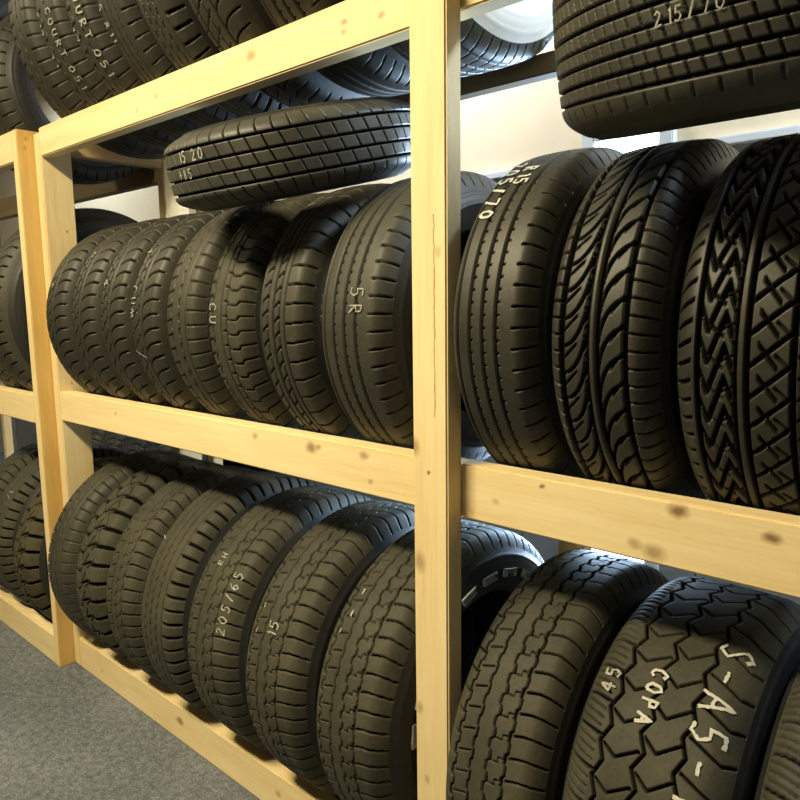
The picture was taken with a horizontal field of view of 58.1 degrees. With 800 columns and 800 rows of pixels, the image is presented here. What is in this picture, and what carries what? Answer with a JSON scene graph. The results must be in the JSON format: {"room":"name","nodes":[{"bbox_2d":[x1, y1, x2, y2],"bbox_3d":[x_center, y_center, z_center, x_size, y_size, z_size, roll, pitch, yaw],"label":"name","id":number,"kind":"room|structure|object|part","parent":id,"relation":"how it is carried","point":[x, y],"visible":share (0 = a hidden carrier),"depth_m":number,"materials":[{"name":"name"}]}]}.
{"room":"tire shop storeroom","nodes":[
{"label":"tire shop storeroom","id":0,"kind":"room"},
{"bbox_2d":[0,237,18,451],"bbox_3d":[-4.412,-0.653,4.091,0.100,2.550,4.000,6,11,42],"label":"wall","id":1,"kind":"structure","parent":0,"point":[13,420],"depth_m":5.65,"materials":[{"name":"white paint"}]},
{"bbox_2d":[0,450,340,799],"bbox_3d":[-1.179,1.025,1.369,8.600,0.100,4.000,6,11,42],"label":"floor","id":2,"kind":"structure","parent":0,"point":[66,734],"depth_m":1.88,"materials":[{"name":"grey carpet"}]},
{"bbox_2d":[91,427,105,443],"bbox_3d":[-1.356,0.306,3.796,0.201,0.650,0.650,6,11,42],"label":"tire","id":3,"kind":"object","parent":2,"relation":"on","point":[97,434],"visible":0.02,"depth_m":3.54,"materials":[{"name":"grey rubber"}]},
{"bbox_2d":[0,129,222,666],"bbox_3d":[-1.663,-0.090,3.119,2.158,1.634,0.646,6,11,42],"label":"rack","id":4,"kind":"object","parent":2,"relation":"on","point":[55,640],"visible":0.37,"depth_m":2.20,"materials":[{"name":"brown wood"}]},
{"bbox_3d":[-2.243,-0.213,4.048,0.040,1.634,0.040,6,11,42],"label":"post","id":5,"kind":"part","parent":4,"relation":"part of","materials":[{"name":"brown wood"}]},
{"bbox_3d":[-1.877,-0.821,2.788,2.082,0.088,0.038,6,11,42],"label":"rail","id":6,"kind":"part","parent":4,"relation":"part of","materials":[{"name":"brown wood"}]},
{"bbox_2d":[0,363,28,390],"bbox_3d":[-1.160,-0.286,2.535,0.186,0.620,0.622,6,11,42],"label":"tire","id":7,"kind":"object","parent":4,"relation":"on","point":[6,378],"visible":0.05,"depth_m":2.36,"materials":[{"name":"grey rubber"}]},
{"bbox_3d":[-1.867,-0.061,2.894,2.082,0.088,0.038,6,11,42],"label":"rail","id":8,"kind":"part","parent":4,"relation":"part of","materials":[{"name":"brown wood"}]},
{"bbox_3d":[-1.857,0.705,3.002,2.082,0.098,0.038,6,11,42],"label":"rail","id":9,"kind":"part","parent":4,"relation":"part of","materials":[{"name":"brown wood"}]},
{"bbox_2d":[0,0,73,183],"bbox_3d":[-1.170,-1.060,2.426,0.186,0.640,0.640,6,11,42],"label":"tire","id":10,"kind":"object","parent":4,"relation":"on","point":[4,11],"visible":0.02,"depth_m":2.22,"materials":[{"name":"black rubber"}]},
{"bbox_3d":[-1.066,0.030,2.206,0.036,1.634,0.089,6,11,42],"label":"post","id":11,"kind":"part","parent":4,"relation":"part of","materials":[{"name":"brown wood"}]},
{"bbox_2d":[0,442,99,592],"bbox_3d":[-1.297,0.456,2.776,0.186,0.620,0.620,6,11,42],"label":"tire","id":12,"kind":"object","parent":4,"relation":"on","point":[12,465],"visible":0.19,"depth_m":2.59,"materials":[{"name":"rubber"}]},
{"bbox_2d":[0,444,129,608],"bbox_3d":[-1.157,0.472,2.649,0.186,0.620,0.620,6,11,42],"label":"tire","id":13,"kind":"object","parent":4,"relation":"on","point":[23,488],"visible":0.29,"depth_m":2.42,"materials":[{"name":"rubber"}]},
{"bbox_2d":[13,457,118,619],"bbox_3d":[-1.016,0.503,2.523,0.186,0.600,0.600,6,11,42],"label":"tire","id":14,"kind":"object","parent":4,"relation":"on","point":[30,552],"visible":0.23,"depth_m":2.29,"materials":[{"name":"rubber"}]},
{"bbox_2d":[0,208,137,391],"bbox_3d":[-1.016,-0.298,2.401,0.186,0.660,0.660,6,11,42],"label":"tire","id":15,"kind":"object","parent":4,"relation":"on","point":[14,339],"visible":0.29,"depth_m":2.16,"materials":[{"name":"grey rubber"}]},
{"bbox_2d":[0,14,140,184],"bbox_3d":[-1.030,-0.980,2.311,0.171,0.550,0.550,6,11,42],"label":"tire","id":16,"kind":"object","parent":4,"relation":"on","point":[20,108],"visible":0.21,"depth_m":2.12,"materials":[{"name":"black rubber"}]},
{"bbox_3d":[-1.564,-0.875,3.145,2.058,0.088,0.038,6,11,42],"label":"rail","id":17,"kind":"part","parent":4,"relation":"part of","materials":[{"name":"brown wood"}]},
{"bbox_3d":[-0.690,-0.036,2.645,0.040,1.634,0.040,6,11,42],"label":"post","id":18,"kind":"part","parent":4,"relation":"part of","materials":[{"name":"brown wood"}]},
{"bbox_2d":[100,431,126,449],"bbox_3d":[-1.203,0.325,3.658,0.201,0.650,0.650,6,11,42],"label":"tire","id":19,"kind":"object","parent":2,"relation":"on","point":[110,439],"visible":0.04,"depth_m":3.40,"materials":[{"name":"grey rubber"}]},
{"bbox_2d":[121,436,234,465],"bbox_3d":[-1.050,0.342,3.519,0.201,0.650,0.650,6,11,42],"label":"tire","id":20,"kind":"object","parent":2,"relation":"on","point":[131,445],"visible":0.02,"depth_m":3.28,"materials":[{"name":"grey rubber"}]},
{"bbox_2d":[145,442,259,470],"bbox_3d":[-0.897,0.359,3.382,0.201,0.650,0.650,6,11,42],"label":"tire","id":21,"kind":"object","parent":2,"relation":"on","point":[152,446],"visible":0.02,"depth_m":3.16,"materials":[{"name":"grey rubber"}]},
{"bbox_2d":[172,451,268,470],"bbox_3d":[-0.745,0.377,3.243,0.201,0.650,0.650,6,11,42],"label":"tire","id":22,"kind":"object","parent":2,"relation":"on","point":[204,457],"visible":0.02,"depth_m":3.01,"materials":[{"name":"grey rubber"}]},
{"bbox_2d":[33,0,799,799],"bbox_3d":[0.446,-0.032,1.193,3.540,2.000,0.641,6,11,42],"label":"rack","id":23,"kind":"object","parent":2,"relation":"on","point":[747,546],"visible":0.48,"depth_m":1.18,"materials":[{"name":"brown wood"}]},
{"bbox_3d":[-1.006,0.033,2.214,0.040,1.625,0.089,6,11,42],"label":"post","id":24,"kind":"part","parent":23,"relation":"part of","materials":[{"name":"brown wood"}]},
{"bbox_2d":[8,0,165,158],"bbox_3d":[-0.768,-1.056,2.100,0.166,0.670,0.670,6,11,42],"label":"tire","id":25,"kind":"object","parent":23,"relation":"on","point":[32,47],"visible":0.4,"depth_m":1.90,"materials":[{"name":"black rubber"}]},
{"bbox_2d":[46,223,133,397],"bbox_3d":[-0.773,-0.251,2.195,0.159,0.560,0.560,6,11,42],"label":"tire","id":26,"kind":"object","parent":23,"relation":"on","point":[59,313],"visible":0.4,"depth_m":2.00,"materials":[{"name":"black rubber"}]},
{"bbox_2d":[35,0,177,149],"bbox_3d":[-0.648,-1.042,1.993,0.150,0.670,0.670,6,11,42],"label":"tire","id":27,"kind":"object","parent":23,"relation":"on","point":[67,52],"visible":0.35,"depth_m":1.80,"materials":[{"name":"black rubber"}]},
{"bbox_2d":[72,218,165,402],"bbox_3d":[-0.650,-0.238,2.085,0.166,0.560,0.560,6,11,42],"label":"tire","id":28,"kind":"object","parent":23,"relation":"on","point":[87,297],"visible":0.36,"depth_m":1.89,"materials":[{"name":"black rubber"}]},
{"bbox_2d":[48,451,195,640],"bbox_3d":[-0.797,0.478,2.329,0.181,0.624,0.624,6,11,42],"label":"tire","id":29,"kind":"object","parent":23,"relation":"on","point":[70,529],"visible":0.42,"depth_m":2.11,"materials":[{"name":"grey rubber"}]},
{"bbox_2d":[63,0,201,138],"bbox_3d":[-0.540,-1.030,1.894,0.140,0.670,0.671,6,11,42],"label":"tire","id":30,"kind":"object","parent":23,"relation":"on","point":[88,23],"visible":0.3,"depth_m":1.71,"materials":[{"name":"black rubber"}]},
{"bbox_2d":[76,458,220,662],"bbox_3d":[-0.658,0.493,2.204,0.186,0.624,0.624,6,11,42],"label":"tire","id":31,"kind":"object","parent":23,"relation":"on","point":[98,546],"visible":0.41,"depth_m":1.99,"materials":[{"name":"rubber"}]},
{"bbox_2d":[101,213,196,407],"bbox_3d":[-0.529,-0.223,1.976,0.153,0.560,0.560,6,11,42],"label":"tire","id":32,"kind":"object","parent":23,"relation":"on","point":[117,295],"visible":0.37,"depth_m":1.78,"materials":[{"name":"black rubber"}]},
{"bbox_2d":[97,0,239,126],"bbox_3d":[-0.433,-1.017,1.797,0.146,0.670,0.671,6,11,42],"label":"tire","id":33,"kind":"object","parent":23,"relation":"on","point":[124,20],"visible":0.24,"depth_m":1.62,"materials":[{"name":"black rubber"}]},
{"bbox_3d":[-0.747,-0.047,2.490,0.040,1.700,0.090,6,11,42],"label":"post","id":34,"kind":"part","parent":23,"relation":"part of","materials":[{"name":"brown wood"}]},
{"bbox_2d":[106,465,256,684],"bbox_3d":[-0.517,0.507,2.075,0.188,0.630,0.630,6,11,42],"label":"tire","id":35,"kind":"object","parent":23,"relation":"on","point":[135,551],"visible":0.39,"depth_m":1.86,"materials":[{"name":"rubber"}]},
{"bbox_2d":[131,207,235,414],"bbox_3d":[-0.413,-0.211,1.870,0.157,0.560,0.561,6,11,42],"label":"tire","id":36,"kind":"object","parent":23,"relation":"on","point":[151,293],"visible":0.38,"depth_m":1.67,"materials":[{"name":"black rubber"}]},
{"bbox_3d":[0.295,0.941,1.119,3.500,0.098,0.038,6,11,42],"label":"rail","id":37,"kind":"part","parent":23,"relation":"part of","materials":[{"name":"brown wood"}]},
{"bbox_2d":[137,0,289,116],"bbox_3d":[-0.319,-1.005,1.694,0.157,0.670,0.670,6,11,42],"label":"tire","id":38,"kind":"object","parent":23,"relation":"on","point":[174,24],"visible":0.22,"depth_m":1.53,"materials":[{"name":"black rubber"}]},
{"bbox_2d":[167,200,279,421],"bbox_3d":[-0.293,-0.197,1.762,0.161,0.560,0.560,6,11,42],"label":"tire","id":39,"kind":"object","parent":23,"relation":"on","point":[188,326],"visible":0.4,"depth_m":1.56,"materials":[{"name":"grey rubber"}]},
{"bbox_2d":[141,471,320,714],"bbox_3d":[-0.372,0.516,1.943,0.195,0.640,0.640,6,11,42],"label":"tire","id":40,"kind":"object","parent":23,"relation":"on","point":[178,565],"visible":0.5,"depth_m":1.72,"materials":[{"name":"rubber"}]},
{"bbox_2d":[209,193,326,430],"bbox_3d":[-0.170,-0.182,1.649,0.168,0.560,0.561,6,11,42],"label":"tire","id":41,"kind":"object","parent":23,"relation":"on","point":[237,286],"visible":0.34,"depth_m":1.45,"materials":[{"name":"rubber"}]},
{"bbox_2d":[164,97,410,210],"bbox_3d":[-0.208,-0.488,1.437,0.501,0.236,0.500,-7,10,-38],"label":"tire","id":42,"kind":"object","parent":41,"relation":"on","point":[290,152],"visible":0.92,"depth_m":1.23,"materials":[{"name":"rubber"}]},
{"bbox_2d":[189,0,370,106],"bbox_3d":[-0.190,-0.990,1.577,0.186,0.670,0.672,6,11,42],"label":"tire","id":43,"kind":"object","parent":23,"relation":"on","point":[229,24],"visible":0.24,"depth_m":1.44,"materials":[{"name":"black rubber"}]},
{"bbox_2d":[188,485,372,751],"bbox_3d":[-0.216,0.537,1.804,0.214,0.636,0.636,6,11,42],"label":"tire","id":44,"kind":"object","parent":23,"relation":"on","point":[231,589],"visible":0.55,"depth_m":1.58,"materials":[{"name":"rubber"}]},
{"bbox_3d":[0.275,-0.592,0.904,3.500,0.080,0.038,6,11,42],"label":"rail","id":45,"kind":"part","parent":23,"relation":"part of","materials":[{"name":"brown wood"}]},
{"bbox_2d":[260,183,388,441],"bbox_3d":[-0.042,-0.168,1.536,0.168,0.560,0.560,6,11,42],"label":"tire","id":46,"kind":"object","parent":23,"relation":"on","point":[299,263],"visible":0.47,"depth_m":1.34,"materials":[{"name":"grey rubber"}]},
{"bbox_2d":[260,0,409,96],"bbox_3d":[-0.046,-0.974,1.449,0.192,0.670,0.670,6,11,42],"label":"tire","id":47,"kind":"object","parent":23,"relation":"on","point":[383,72],"visible":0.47,"depth_m":1.41,"materials":[{"name":"black rubber"}]},
{"bbox_2d":[246,500,474,795],"bbox_3d":[-0.054,0.555,1.657,0.214,0.636,0.636,6,11,42],"label":"tire","id":48,"kind":"object","parent":23,"relation":"on","point":[301,607],"visible":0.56,"depth_m":1.44,"materials":[{"name":"rubber"}]},
{"bbox_2d":[321,171,497,460],"bbox_3d":[0.095,-0.153,1.411,0.195,0.560,0.561,6,11,42],"label":"tire","id":49,"kind":"object","parent":23,"relation":"on","point":[367,318],"visible":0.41,"depth_m":1.21,"materials":[{"name":"grey rubber"}]},
{"bbox_3d":[0.285,0.163,1.010,3.500,0.089,0.038,6,11,42],"label":"rail","id":50,"kind":"part","parent":23,"relation":"part of","materials":[{"name":"brown wood"}]},
{"bbox_2d":[317,519,543,799],"bbox_3d":[0.109,0.574,1.509,0.216,0.636,0.636,6,11,42],"label":"tire","id":51,"kind":"object","parent":23,"relation":"on","point":[367,700],"visible":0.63,"depth_m":1.29,"materials":[{"name":"rubber"}]},
{"bbox_3d":[0.058,-0.019,1.139,0.071,2.000,0.038,6,11,42],"label":"post","id":52,"kind":"part","parent":23,"relation":"part of","materials":[{"name":"brown wood"}]},
{"bbox_2d":[389,0,553,76],"bbox_3d":[0.110,-0.957,1.308,0.217,0.670,0.670,6,11,42],"label":"tire","id":53,"kind":"object","parent":23,"relation":"on","point":[515,33],"visible":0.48,"depth_m":1.31,"materials":[{"name":"rubber"}]},
{"bbox_3d":[0.566,-0.647,1.219,3.500,0.042,0.038,6,11,42],"label":"rail","id":54,"kind":"part","parent":23,"relation":"part of","materials":[{"name":"brown wood"}]},
{"bbox_2d":[454,147,622,478],"bbox_3d":[0.305,-0.130,1.221,0.160,0.562,0.562,6,11,42],"label":"tire","id":55,"kind":"object","parent":23,"relation":"on","point":[511,261],"visible":0.52,"depth_m":1.02,"materials":[{"name":"black rubber"}]},
{"bbox_2d":[446,549,669,799],"bbox_3d":[0.333,0.599,1.307,0.196,0.636,0.636,6,11,42],"label":"tire","id":56,"kind":"object","parent":23,"relation":"on","point":[530,679],"visible":0.68,"depth_m":1.11,"materials":[{"name":"rubber"}]},
{"bbox_3d":[0.376,0.258,1.543,0.062,1.330,0.038,6,11,42],"label":"post","id":57,"kind":"part","parent":23,"relation":"part of","materials":[{"name":"brown wood"}]},
{"bbox_2d":[552,138,738,499],"bbox_3d":[0.428,-0.109,1.112,0.168,0.550,0.550,6,11,42],"label":"tire","id":58,"kind":"object","parent":23,"relation":"on","point":[622,270],"visible":0.63,"depth_m":0.92,"materials":[{"name":"black rubber"}]},
{"bbox_2d":[552,0,799,140],"bbox_3d":[0.469,-0.436,0.801,0.580,0.302,0.588,6,11,42],"label":"tire","id":59,"kind":"object","parent":58,"relation":"on","point":[625,68],"visible":1,"depth_m":0.67,"materials":[{"name":"black rubber"}]},
{"bbox_2d":[562,576,799,799],"bbox_3d":[0.495,0.618,1.160,0.236,0.636,0.636,6,11,42],"label":"tire","id":60,"kind":"object","parent":23,"relation":"on","point":[684,702],"visible":0.97,"depth_m":0.98,"materials":[{"name":"rubber"}]},
{"bbox_2d":[677,133,799,515],"bbox_3d":[0.558,-0.087,0.995,0.180,0.540,0.540,6,11,42],"label":"tire","id":61,"kind":"object","parent":23,"relation":"on","point":[738,335],"visible":0.89,"depth_m":0.82,"materials":[{"name":"black rubber"}]},
{"bbox_2d":[754,660,799,799],"bbox_3d":[0.676,0.639,0.998,0.241,0.636,0.636,6,11,42],"label":"tire","id":62,"kind":"object","parent":23,"relation":"on","point":[779,779],"visible":1,"depth_m":0.88,"materials":[{"name":"rubber"}]},
{"bbox_2d":[0,39,799,245],"bbox_3d":[0.184,-0.515,2.683,8.600,2.550,0.100,6,11,42],"label":"wall","id":63,"kind":"structure","parent":0,"point":[508,128],"depth_m":2.40,"materials":[{"name":"beige paint"}]},
{"bbox_2d":[16,142,799,604],"bbox_3d":[0.148,-0.007,2.717,8.548,1.535,0.012,6,11,42],"label":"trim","id":64,"kind":"structure","parent":63,"relation":"attached to","point":[547,548],"depth_m":2.49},
{"bbox_2d":[582,129,676,569],"bbox_3d":[0.676,-0.076,2.205,0.280,1.480,0.035,6,11,42],"label":"window","id":65,"kind":"structure","parent":63,"relation":"in","point":[670,136],"depth_m":2.03,"materials":[{"name":"white paint"}]},
{"bbox_2d":[592,132,658,562],"bbox_3d":[0.675,-0.076,2.205,0.200,1.400,0.008,6,11,42],"label":"window","id":66,"kind":"structure","parent":65,"relation":"attached to","point":[626,144],"depth_m":2.11,"materials":[{"name":"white glass"}]},
{"bbox_2d":[481,125,799,179],"bbox_3d":[0.138,-0.778,2.600,8.600,0.025,0.025,6,11,42],"label":"trim","id":67,"kind":"structure","parent":63,"relation":"attached to","point":[750,137],"depth_m":1.88,"materials":[{"name":"white paint"}]}
]}

